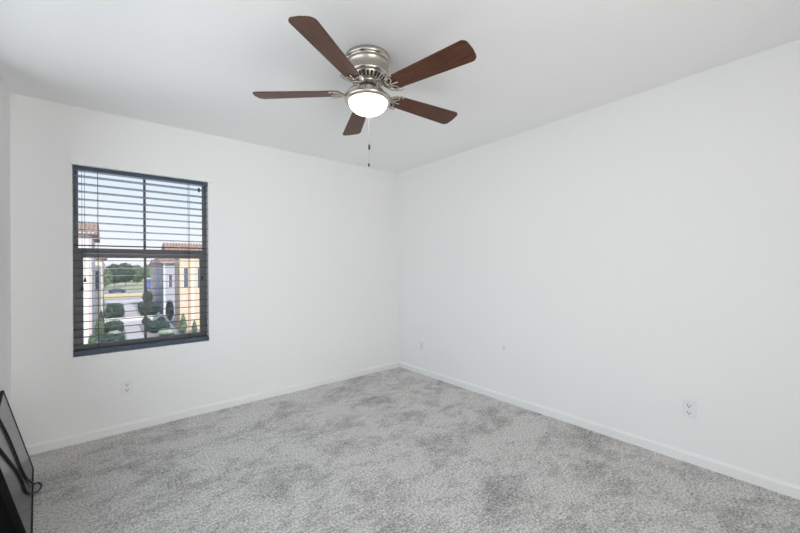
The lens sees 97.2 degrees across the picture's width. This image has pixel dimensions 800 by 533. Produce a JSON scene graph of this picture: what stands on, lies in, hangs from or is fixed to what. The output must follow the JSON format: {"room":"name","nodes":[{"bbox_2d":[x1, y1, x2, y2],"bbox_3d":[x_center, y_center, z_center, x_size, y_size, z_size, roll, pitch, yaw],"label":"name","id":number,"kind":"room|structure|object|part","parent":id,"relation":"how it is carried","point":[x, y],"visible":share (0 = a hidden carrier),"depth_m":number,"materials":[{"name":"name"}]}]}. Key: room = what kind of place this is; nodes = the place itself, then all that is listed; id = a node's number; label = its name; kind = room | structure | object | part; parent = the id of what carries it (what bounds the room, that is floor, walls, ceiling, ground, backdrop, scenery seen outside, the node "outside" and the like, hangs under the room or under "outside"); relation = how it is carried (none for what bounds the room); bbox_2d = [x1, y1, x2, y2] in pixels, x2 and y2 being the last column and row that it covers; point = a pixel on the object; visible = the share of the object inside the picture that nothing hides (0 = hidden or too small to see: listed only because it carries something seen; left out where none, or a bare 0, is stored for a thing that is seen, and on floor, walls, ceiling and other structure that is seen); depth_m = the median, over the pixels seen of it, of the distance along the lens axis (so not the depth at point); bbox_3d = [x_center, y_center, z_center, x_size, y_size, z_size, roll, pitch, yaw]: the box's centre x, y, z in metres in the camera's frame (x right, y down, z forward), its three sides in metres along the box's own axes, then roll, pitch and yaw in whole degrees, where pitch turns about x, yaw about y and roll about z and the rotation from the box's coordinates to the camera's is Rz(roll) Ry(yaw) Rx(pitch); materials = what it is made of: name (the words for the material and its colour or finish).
{"room":"empty bedroom","nodes":[
{"label":"empty bedroom","id":0,"kind":"room"},
{"bbox_2d":[0,76,11,409],"bbox_3d":[-1.107,0.038,0.418,0.160,2.440,4.873,0,0,-39],"label":"wall","id":1,"kind":"structure","parent":0,"point":[5,180],"depth_m":2.23,"materials":[{"name":"white paint"}]},
{"bbox_2d":[10,93,398,444],"bbox_3d":[-1.357,0.053,3.472,3.656,2.440,0.160,0,0,-39],"label":"wall","id":2,"kind":"structure","parent":0,"point":[302,272],"depth_m":3.17,"materials":[{"name":"white paint"}]},
{"bbox_2d":[121,379,132,395],"bbox_3d":[-2.113,0.935,2.730,0.072,0.116,0.009,0,0,-39],"label":"wall outlet","id":3,"kind":"object","parent":2,"relation":"attached to","point":[126,385],"visible":1,"depth_m":2.73,"materials":[{"name":"white plastic"}]},
{"bbox_2d":[73,171,206,350],"bbox_3d":[-2.099,-0.043,2.914,0.878,1.392,0.064,0,0,-39],"label":"window","id":4,"kind":"structure","parent":2,"relation":"in","point":[78,296],"depth_m":2.86,"materials":[{"name":"brown metal"}]},
{"bbox_3d":[-2.113,-0.398,2.928,0.842,0.660,0.024,0,0,-39],"label":"sash","id":5,"kind":"part","parent":4,"relation":"part of","materials":[{"name":"brown metal"}]},
{"bbox_3d":[-2.090,0.241,2.905,0.842,0.764,0.024,0,0,-39],"label":"sash","id":6,"kind":"part","parent":4,"relation":"part of","materials":[{"name":"brown metal"}]},
{"bbox_2d":[73,165,208,355],"bbox_3d":[-2.043,-0.046,2.846,0.873,1.385,0.082,0,0,-39],"label":"blind","id":7,"kind":"object","parent":4,"relation":"attached to","point":[81,169],"visible":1,"depth_m":2.80,"materials":[{"name":"black plastic"}]},
{"bbox_3d":[-2.317,-0.312,2.590,0.002,0.790,0.007,0,0,-39],"label":"pull cord","id":8,"kind":"part","parent":7,"relation":"part of","materials":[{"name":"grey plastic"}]},
{"bbox_3d":[-2.260,-0.051,2.637,0.003,1.333,0.003,0,0,-39],"label":"ladder cord","id":9,"kind":"part","parent":7,"relation":"part of","materials":[{"name":"fabric"}]},
{"bbox_3d":[-2.300,-0.050,2.686,0.003,1.333,0.003,0,0,-39],"label":"ladder cord","id":10,"kind":"part","parent":7,"relation":"part of","materials":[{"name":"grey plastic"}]},
{"bbox_3d":[-2.055,-0.723,2.854,0.871,0.030,0.060,0,0,-39],"label":"head rail","id":11,"kind":"part","parent":7,"relation":"part of","materials":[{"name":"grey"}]},
{"bbox_3d":[-2.032,0.630,2.837,0.873,0.032,0.064,0,0,-39],"label":"rail","id":12,"kind":"part","parent":7,"relation":"part of","materials":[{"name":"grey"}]},
{"bbox_3d":[-1.841,-0.053,3.064,0.003,1.333,0.003,0,0,-39],"label":"ladder cord","id":13,"kind":"part","parent":7,"relation":"part of","materials":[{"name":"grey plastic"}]},
{"bbox_3d":[-1.800,-0.053,3.015,0.003,1.333,0.003,0,0,-39],"label":"ladder cord","id":14,"kind":"part","parent":7,"relation":"part of","materials":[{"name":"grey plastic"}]},
{"bbox_2d":[70,154,211,181],"bbox_3d":[-2.018,-0.777,2.826,0.921,0.070,0.012,0,0,-39],"label":"trim","id":15,"kind":"structure","parent":2,"relation":"attached to","point":[74,159],"depth_m":2.78,"materials":[{"name":"white paint"}]},
{"bbox_2d":[25,361,398,454],"bbox_3d":[-1.291,1.238,3.400,3.336,0.068,0.014,0,0,-39],"label":"baseboard","id":16,"kind":"structure","parent":2,"relation":"attached to","point":[48,445],"depth_m":2.97,"materials":[{"name":"white paint"}]},
{"bbox_2d":[0,0,799,173],"bbox_3d":[0.180,-1.248,1.596,3.656,0.120,5.033,0,0,-39],"label":"ceiling","id":17,"kind":"structure","parent":0,"point":[192,65],"depth_m":2.00,"materials":[{"name":"white paint"}]},
{"bbox_2d":[252,16,475,166],"bbox_3d":[-0.145,-0.896,2.015,1.224,0.576,1.250,0,0,-39],"label":"ceiling fan","id":18,"kind":"object","parent":17,"relation":"hanging from","point":[366,66],"visible":1,"depth_m":1.90,"materials":[{"name":"brown wood"}]},
{"bbox_3d":[-0.582,-0.983,2.016,0.500,0.007,0.136,-1,12,2],"label":"blade","id":19,"kind":"part","parent":18,"relation":"part of","materials":[{"name":"brown wood"}]},
{"bbox_3d":[-0.316,-0.987,1.627,0.136,0.007,0.500,12,4,19],"label":"blade","id":20,"kind":"part","parent":18,"relation":"part of","materials":[{"name":"brown wood"}]},
{"bbox_3d":[-0.294,-0.984,2.388,0.136,0.007,0.500,-13,3,-16],"label":"blade","id":21,"kind":"part","parent":18,"relation":"part of","materials":[{"name":"brown wood"}]},
{"bbox_3d":[-0.181,-0.899,2.004,0.217,0.066,0.217,0,0,-39],"label":"lamp shade","id":22,"kind":"part","parent":18,"relation":"part of","materials":[{"name":"white glass"}]},
{"bbox_3d":[0.148,-0.989,2.230,0.500,0.007,0.136,0,-12,-34],"label":"blade","id":23,"kind":"part","parent":18,"relation":"part of","materials":[{"name":"brown wood"}]},
{"bbox_3d":[0.135,-0.991,1.760,0.500,0.007,0.136,-1,-12,38],"label":"blade","id":24,"kind":"part","parent":18,"relation":"part of","materials":[{"name":"brown wood"}]},
{"bbox_2d":[29,367,799,532],"bbox_3d":[0.203,1.311,1.586,3.656,0.120,5.033,0,0,-39],"label":"floor","id":25,"kind":"structure","parent":0,"point":[398,449],"depth_m":2.09,"materials":[{"name":"carpet"}]},
{"bbox_2d":[0,390,41,532],"bbox_3d":[-2.013,0.994,1.853,0.925,0.565,0.188,-1,0,44],"label":"television","id":26,"kind":"object","parent":25,"relation":"on","point":[17,483],"visible":1,"depth_m":1.73,"materials":[{"name":"black plastic"}]},
{"bbox_3d":[-1.936,0.987,1.780,0.648,0.575,0.057,-1,13,44],"label":"power cord","id":27,"kind":"part","parent":26,"relation":"part of","materials":[{"name":"black plastic"}]},
{"bbox_2d":[398,39,799,485],"bbox_3d":[1.541,0.024,2.702,0.160,2.440,4.713,0,0,-39],"label":"wall","id":28,"kind":"structure","parent":0,"point":[630,258],"depth_m":2.44,"materials":[{"name":"white paint"}]},
{"bbox_2d":[420,341,423,350],"bbox_3d":[0.255,0.931,4.137,0.009,0.116,0.072,0,0,-39],"label":"wall outlet","id":29,"kind":"object","parent":28,"relation":"attached to","point":[421,342],"visible":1,"depth_m":4.12,"materials":[{"name":"white plastic"}]},
{"bbox_2d":[399,361,799,499],"bbox_3d":[1.484,1.210,2.642,0.014,0.068,4.713,0,0,-39],"label":"baseboard","id":30,"kind":"structure","parent":28,"relation":"attached to","point":[770,483],"depth_m":2.43,"materials":[{"name":"white paint"}]},
{"bbox_2d":[682,398,696,419],"bbox_3d":[1.827,0.901,2.228,0.009,0.116,0.072,0,0,-39],"label":"wall outlet","id":31,"kind":"object","parent":28,"relation":"attached to","point":[688,406],"visible":1,"depth_m":2.22,"materials":[{"name":"white plastic"}]},
{"label":"outside","id":32,"kind":"structure","parent":0,"visible":0},
{"bbox_2d":[104,282,150,298],"bbox_3d":[-106.587,8.569,153.088,150.000,0.040,148.000,0,0,-39],"label":"field","id":33,"kind":"structure","parent":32,"point":[140,286],"depth_m":148.11,"materials":[{"name":"green plant"}]},
{"bbox_2d":[104,269,112,288],"bbox_3d":[-114.141,4.602,136.509,4.767,8.038,4.714,0,0,-39],"label":"tree","id":34,"kind":"object","parent":33,"relation":"on","point":[107,279],"visible":0.62,"depth_m":135.99,"materials":[{"name":"green plant"}]},
{"bbox_2d":[106,264,124,287],"bbox_3d":[-117.210,3.676,144.472,7.173,10.009,7.221,0,0,-39],"label":"tree","id":35,"kind":"object","parent":33,"relation":"on","point":[113,271],"visible":0.59,"depth_m":143.33,"materials":[{"name":"green plant"}]},
{"bbox_2d":[104,292,143,298],"bbox_3d":[-69.129,7.408,90.997,12.100,1.150,0.500,0,0,-39],"label":"wall","id":36,"kind":"structure","parent":33,"relation":"on","point":[120,295],"depth_m":89.66,"materials":[{"name":"beige concrete"}]},
{"bbox_2d":[119,262,134,285],"bbox_3d":[-120.389,3.417,154.635,6.889,10.666,6.928,0,0,-39],"label":"tree","id":37,"kind":"object","parent":33,"relation":"on","point":[129,270],"visible":0.62,"depth_m":153.68,"materials":[{"name":"green plant"}]},
{"bbox_2d":[131,265,142,282],"bbox_3d":[-122.800,3.878,164.366,5.984,9.864,6.130,0,0,-39],"label":"tree","id":38,"kind":"object","parent":33,"relation":"on","point":[137,278],"visible":0.64,"depth_m":163.19,"materials":[{"name":"green plant"}]},
{"bbox_2d":[141,264,150,278],"bbox_3d":[-115.857,3.611,163.513,7.341,10.268,7.260,0,0,-39],"label":"tree","id":39,"kind":"object","parent":33,"relation":"on","point":[148,270],"visible":0.24,"depth_m":161.19,"materials":[{"name":"green plant"}]},
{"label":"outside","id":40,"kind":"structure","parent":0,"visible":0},
{"bbox_2d":[94,280,199,342],"bbox_3d":[-57.143,7.999,69.446,440.000,0.380,420.000,0,0,-39],"label":"ground","id":41,"kind":"structure","parent":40,"point":[172,324],"depth_m":43.97,"materials":[{"name":"grey concrete"}]},
{"bbox_2d":[78,221,99,343],"bbox_3d":[-36.524,1.354,34.648,10.550,12.220,13.051,0,0,-39],"label":"townhouse","id":42,"kind":"structure","parent":41,"relation":"on","point":[87,293],"depth_m":32.97,"materials":[{"name":"white paint"}]},
{"bbox_2d":[88,334,96,343],"bbox_3d":[-27.971,6.771,32.061,0.695,1.350,1.050,0,0,-39],"label":"shrub","id":43,"kind":"object","parent":41,"relation":"on","point":[90,339],"visible":0.58,"depth_m":31.86,"materials":[{"name":"green plant"}]},
{"bbox_2d":[95,317,104,337],"bbox_3d":[-29.822,6.242,34.970,0.864,2.431,1.061,0,0,-39],"label":"shrub","id":44,"kind":"object","parent":41,"relation":"on","point":[101,324],"visible":0.77,"depth_m":34.75,"materials":[{"name":"green plant"}]},
{"bbox_2d":[95,248,106,319],"bbox_3d":[-46.317,2.473,48.592,9.150,10.271,15.047,0,0,-39],"label":"townhouse","id":45,"kind":"structure","parent":41,"relation":"on","point":[98,264],"depth_m":45.64,"materials":[{"name":"beige paint"}]},
{"bbox_3d":[-39.092,1.781,45.477,0.350,2.400,0.062,0,0,-39],"label":"pane","id":46,"kind":"part","parent":45,"relation":"part of","materials":[{"name":"blue glass"}]},
{"bbox_2d":[99,310,105,330],"bbox_3d":[-31.405,5.992,37.044,0.809,2.976,0.821,0,0,-39],"label":"conifer","id":47,"kind":"object","parent":41,"relation":"on","point":[101,313],"visible":0.35,"depth_m":37.02,"materials":[{"name":"green plant"}]},
{"bbox_2d":[105,303,111,318],"bbox_3d":[-40.280,6.265,48.649,0.747,2.681,0.734,0,0,-39],"label":"conifer","id":48,"kind":"object","parent":41,"relation":"on","point":[107,315],"visible":0.84,"depth_m":48.51,"materials":[{"name":"green plant"}]},
{"bbox_2d":[99,333,125,342],"bbox_3d":[-27.401,6.954,33.574,2.060,0.966,3.524,0,0,-39],"label":"hedge","id":49,"kind":"object","parent":41,"relation":"on","point":[117,337],"visible":0.71,"depth_m":32.91,"materials":[{"name":"green plant"}]},
{"bbox_2d":[107,330,120,333],"bbox_3d":[-29.676,7.033,36.643,1.238,0.868,1.263,0,0,-39],"label":"shrub","id":50,"kind":"object","parent":41,"relation":"on","point":[113,331],"visible":0.38,"depth_m":36.44,"materials":[{"name":"green plant"}]},
{"bbox_2d":[105,320,124,332],"bbox_3d":[-32.987,6.915,40.644,1.896,1.213,6.225,0,0,-39],"label":"hedge","id":51,"kind":"object","parent":41,"relation":"on","point":[111,323],"visible":0.77,"depth_m":39.29,"materials":[{"name":"green plant"}]},
{"bbox_2d":[109,303,124,317],"bbox_3d":[-44.288,6.772,54.797,2.344,1.798,13.099,0,0,-39],"label":"hedge","id":52,"kind":"object","parent":41,"relation":"on","point":[114,308],"visible":0.64,"depth_m":51.17,"materials":[{"name":"green plant"}]},
{"bbox_2d":[104,314,166,322],"bbox_3d":[-36.797,7.277,49.611,7.600,0.500,0.300,0,0,-39],"label":"wall","id":53,"kind":"structure","parent":41,"relation":"on","point":[162,314],"depth_m":49.30,"materials":[{"name":"white concrete"}]},
{"bbox_2d":[142,290,152,301],"bbox_3d":[-51.338,6.311,71.628,1.951,2.972,1.981,0,0,-39],"label":"tree","id":54,"kind":"object","parent":41,"relation":"on","point":[149,298],"visible":0.59,"depth_m":71.36,"materials":[{"name":"green plant"}]},
{"bbox_2d":[137,301,158,315],"bbox_3d":[-41.384,6.737,57.787,2.517,1.841,13.455,0,0,-39],"label":"hedge","id":55,"kind":"object","parent":41,"relation":"on","point":[149,305],"visible":0.71,"depth_m":54.31,"materials":[{"name":"green plant"}]},
{"bbox_2d":[148,259,155,301],"bbox_3d":[-48.463,3.109,77.906,10.700,9.271,15.044,0,0,-39],"label":"townhouse","id":56,"kind":"structure","parent":41,"relation":"on","point":[153,270],"depth_m":75.31,"materials":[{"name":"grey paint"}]},
{"bbox_2d":[147,319,169,331],"bbox_3d":[-28.927,7.006,41.909,2.415,0.977,7.374,0,0,-39],"label":"hedge","id":57,"kind":"object","parent":41,"relation":"on","point":[159,325],"visible":0.68,"depth_m":40.18,"materials":[{"name":"green plant"}]},
{"bbox_2d":[152,258,174,313],"bbox_3d":[-35.849,2.854,61.093,10.600,9.421,13.046,0,0,-39],"label":"townhouse","id":58,"kind":"structure","parent":41,"relation":"on","point":[169,287],"depth_m":54.20,"materials":[{"name":"grey paint"}]},
{"bbox_3d":[-35.108,2.179,53.934,0.450,2.000,0.062,0,0,-39],"label":"pane","id":59,"kind":"part","parent":58,"relation":"part of","materials":[{"name":"blue glass"}]},
{"bbox_2d":[157,328,174,334],"bbox_3d":[-25.159,7.018,38.000,1.637,0.822,1.643,-1,0,-4],"label":"shrub","id":60,"kind":"object","parent":41,"relation":"on","point":[168,331],"visible":0.89,"depth_m":37.56,"materials":[{"name":"green plant"}]},
{"bbox_2d":[165,300,173,322],"bbox_3d":[-30.748,5.950,47.046,1.050,3.126,1.076,0,0,-39],"label":"tree","id":61,"kind":"object","parent":41,"relation":"on","point":[169,304],"visible":0.89,"depth_m":46.79,"materials":[{"name":"green plant"}]},
{"bbox_2d":[161,242,201,330],"bbox_3d":[-22.548,2.271,44.858,12.700,10.216,5.062,0,0,-39],"label":"townhouse","id":62,"kind":"structure","parent":41,"relation":"on","point":[180,280],"depth_m":40.87,"materials":[{"name":"beige paint"}]},
{"bbox_3d":[-24.637,1.281,40.544,0.400,2.200,0.062,0,0,-39],"label":"pane","id":63,"kind":"part","parent":62,"relation":"part of","materials":[{"name":"blue glass"}]},
{"bbox_2d":[179,313,186,333],"bbox_3d":[-23.676,6.228,38.486,0.913,2.376,0.894,0,0,-39],"label":"shrub","id":64,"kind":"object","parent":41,"relation":"on","point":[182,323],"visible":0.87,"depth_m":38.28,"materials":[{"name":"green plant"}]},
{"bbox_2d":[191,320,196,331],"bbox_3d":[-22.730,6.646,38.996,0.614,1.528,0.653,-1,0,4],"label":"shrub","id":65,"kind":"object","parent":41,"relation":"on","point":[194,329],"visible":0.89,"depth_m":38.85,"materials":[{"name":"green plant"}]},
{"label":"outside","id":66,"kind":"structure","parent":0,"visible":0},
{"bbox_2d":[124,324,143,339],"bbox_3d":[-22.827,7.322,30.995,1.400,0.050,37.000,0,0,-39],"label":"path","id":67,"kind":"structure","parent":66,"point":[135,328],"depth_m":39.43,"materials":[{"name":"concrete"}]},
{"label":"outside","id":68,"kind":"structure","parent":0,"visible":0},
{"bbox_2d":[105,317,174,324],"bbox_3d":[-35.128,7.499,47.743,8.400,0.050,4.500,0,0,-39],"label":"path","id":69,"kind":"structure","parent":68,"point":[173,318],"depth_m":47.95,"materials":[{"name":"concrete"}]},
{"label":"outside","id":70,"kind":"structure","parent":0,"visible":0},
{"bbox_2d":[120,302,139,320],"bbox_3d":[-48.584,7.682,63.219,1.800,0.050,36.500,0,0,-39],"label":"path","id":71,"kind":"structure","parent":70,"point":[127,307],"depth_m":61.17,"materials":[{"name":"concrete"}]},
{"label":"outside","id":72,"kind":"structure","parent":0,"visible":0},
{"bbox_2d":[104,299,142,303],"bbox_3d":[-62.456,7.877,80.617,8.400,0.050,8.000,0,0,-39],"label":"path","id":73,"kind":"structure","parent":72,"point":[130,300],"depth_m":79.28,"materials":[{"name":"concrete"}]},
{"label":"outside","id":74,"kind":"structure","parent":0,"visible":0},
{"bbox_2d":[104,291,150,293],"bbox_3d":[-76.712,8.140,116.807,150.000,0.070,14.000,0,0,-39],"label":"street","id":75,"kind":"structure","parent":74,"point":[129,291],"depth_m":110.72,"materials":[{"name":"grey asphalt"}]},
{"bbox_2d":[108,288,125,293],"bbox_3d":[-86.350,7.430,107.583,4.300,1.450,1.800,0,0,-39],"label":"car","id":76,"kind":"object","parent":75,"relation":"on","point":[113,289],"visible":0.92,"depth_m":106.97,"materials":[{"name":"blue metal"}]},
{"bbox_2d":[146,278,150,290],"bbox_3d":[-80.699,5.904,113.925,2.340,4.450,5.820,0,0,-39],"label":"box truck","id":77,"kind":"object","parent":75,"relation":"on","point":[147,279],"visible":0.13,"depth_m":111.42,"materials":[{"name":"blue metal"}]}
]}

